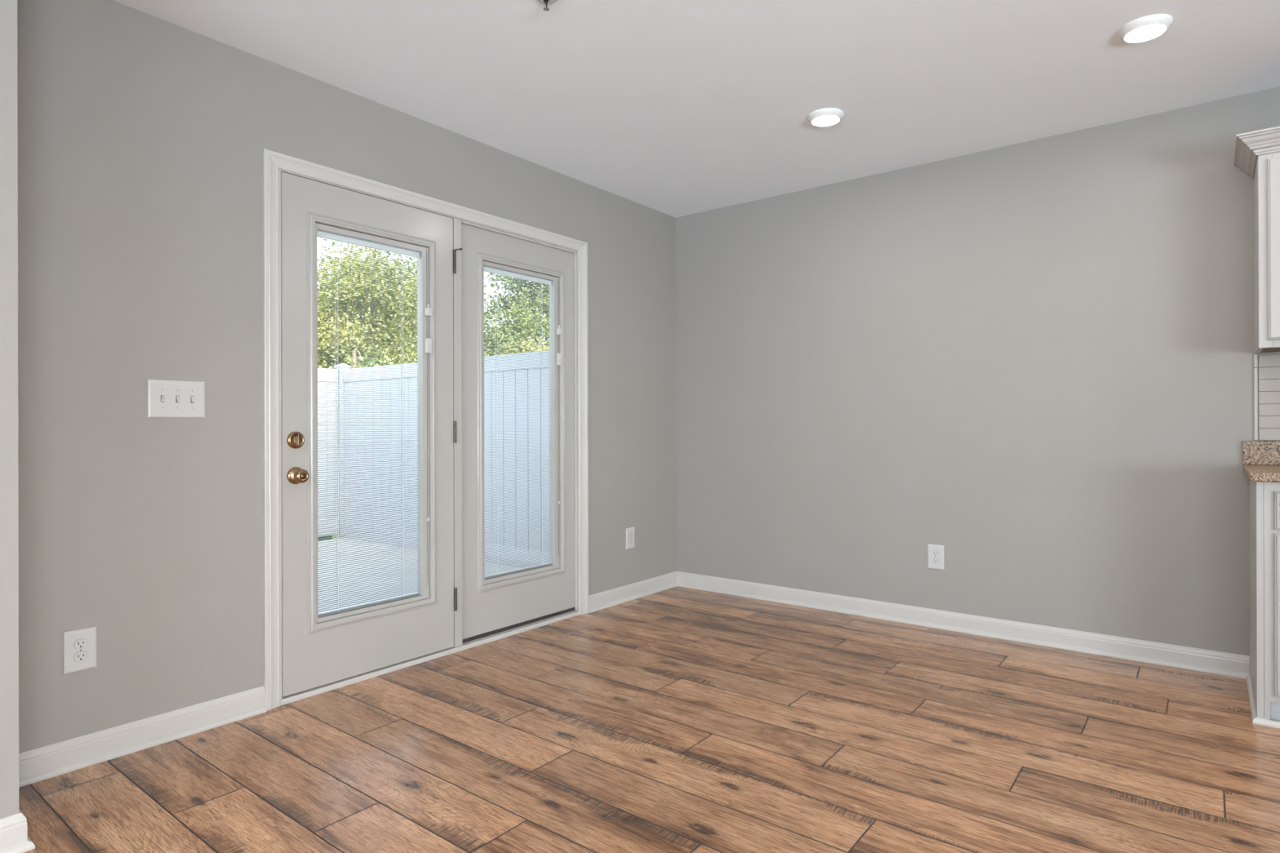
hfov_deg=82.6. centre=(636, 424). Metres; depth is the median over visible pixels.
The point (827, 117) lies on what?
recessed light
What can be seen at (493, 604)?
door
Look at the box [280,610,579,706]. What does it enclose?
threshold
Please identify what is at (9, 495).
wall
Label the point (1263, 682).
base cabinet
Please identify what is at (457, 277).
trim
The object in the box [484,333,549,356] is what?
leafy tree
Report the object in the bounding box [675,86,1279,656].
wall
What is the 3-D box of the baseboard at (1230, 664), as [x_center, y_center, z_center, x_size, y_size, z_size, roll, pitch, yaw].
[1.136,1.014,3.591,2.914,0.092,0.891,0,0,38]
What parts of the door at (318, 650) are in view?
knob, blind cord, blind rail, glass frame, blind cord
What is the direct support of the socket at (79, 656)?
attached to the wall outlet at (79, 645)
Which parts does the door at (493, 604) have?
blind cord, blind rail, glass frame, blind cord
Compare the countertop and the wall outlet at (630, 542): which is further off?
the wall outlet at (630, 542)
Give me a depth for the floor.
2.33 m
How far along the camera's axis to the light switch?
2.49 m
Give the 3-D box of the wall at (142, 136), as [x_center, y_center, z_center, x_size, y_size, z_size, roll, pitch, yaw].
[-0.843,-0.094,3.555,0.150,2.560,3.690,0,0,38]
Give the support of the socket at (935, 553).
attached to the wall outlet at (935, 553)
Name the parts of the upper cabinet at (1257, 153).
crown moulding, frame, panel, door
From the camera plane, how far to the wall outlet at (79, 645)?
2.28 m
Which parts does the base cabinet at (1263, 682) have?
panel, shoe moulding, frame, drawer, door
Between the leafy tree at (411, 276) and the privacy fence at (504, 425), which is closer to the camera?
the privacy fence at (504, 425)
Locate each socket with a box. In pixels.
[74,639,87,648]
[74,651,87,662]
[932,550,938,555]
[932,558,938,563]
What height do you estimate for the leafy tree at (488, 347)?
4.827 m
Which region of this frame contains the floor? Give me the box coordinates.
[18,586,1279,852]
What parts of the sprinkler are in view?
frame arm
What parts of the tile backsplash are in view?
edge trim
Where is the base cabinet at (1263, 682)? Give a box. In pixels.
[1246,480,1279,728]
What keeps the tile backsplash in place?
attached to the wall at (1032, 362)
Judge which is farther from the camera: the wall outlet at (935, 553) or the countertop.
the wall outlet at (935, 553)
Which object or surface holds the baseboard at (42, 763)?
attached to the wall at (142, 136)
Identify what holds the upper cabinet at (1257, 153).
attached to the wall at (1032, 362)
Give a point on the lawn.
(323, 535)
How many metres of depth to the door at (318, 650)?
3.06 m
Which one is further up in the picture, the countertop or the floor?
the countertop
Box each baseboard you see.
[0,685,266,852]
[588,571,1249,679]
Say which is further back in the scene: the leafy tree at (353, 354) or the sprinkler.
the leafy tree at (353, 354)
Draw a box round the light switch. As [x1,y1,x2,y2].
[147,379,204,417]
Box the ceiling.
[113,0,1279,217]
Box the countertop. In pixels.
[1242,440,1279,482]
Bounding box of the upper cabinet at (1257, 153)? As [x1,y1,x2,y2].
[1233,126,1279,354]
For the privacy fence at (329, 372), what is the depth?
7.85 m
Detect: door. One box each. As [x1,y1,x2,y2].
[280,172,462,697]
[461,223,574,643]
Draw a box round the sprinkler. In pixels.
[537,0,557,11]
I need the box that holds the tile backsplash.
[1253,352,1279,440]
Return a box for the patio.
[318,537,524,613]
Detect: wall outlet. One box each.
[63,626,96,674]
[626,527,635,549]
[927,543,944,569]
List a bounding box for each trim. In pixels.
[262,148,588,711]
[453,217,462,647]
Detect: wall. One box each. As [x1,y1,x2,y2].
[0,0,18,818]
[17,0,676,753]
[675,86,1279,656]
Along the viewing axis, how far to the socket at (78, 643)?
2.28 m
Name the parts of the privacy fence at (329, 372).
rail, rail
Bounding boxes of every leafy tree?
[317,238,417,368]
[317,240,501,364]
[318,346,399,368]
[484,271,549,355]
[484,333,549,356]
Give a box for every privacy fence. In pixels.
[317,368,338,536]
[333,350,549,568]
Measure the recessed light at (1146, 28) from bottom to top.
0.026 m
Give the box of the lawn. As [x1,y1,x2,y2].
[318,535,332,540]
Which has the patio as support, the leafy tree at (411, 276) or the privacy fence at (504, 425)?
the privacy fence at (504, 425)
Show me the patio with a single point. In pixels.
(343, 537)
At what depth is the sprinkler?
2.34 m
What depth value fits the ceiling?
2.84 m
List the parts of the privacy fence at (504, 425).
post, rail, rail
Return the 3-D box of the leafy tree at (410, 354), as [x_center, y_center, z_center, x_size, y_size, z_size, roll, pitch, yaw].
[-4.823,-1.114,13.490,3.951,4.890,3.876,0,0,28]
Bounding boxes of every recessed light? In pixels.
[807,107,844,126]
[1117,13,1173,43]
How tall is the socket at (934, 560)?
0.028 m

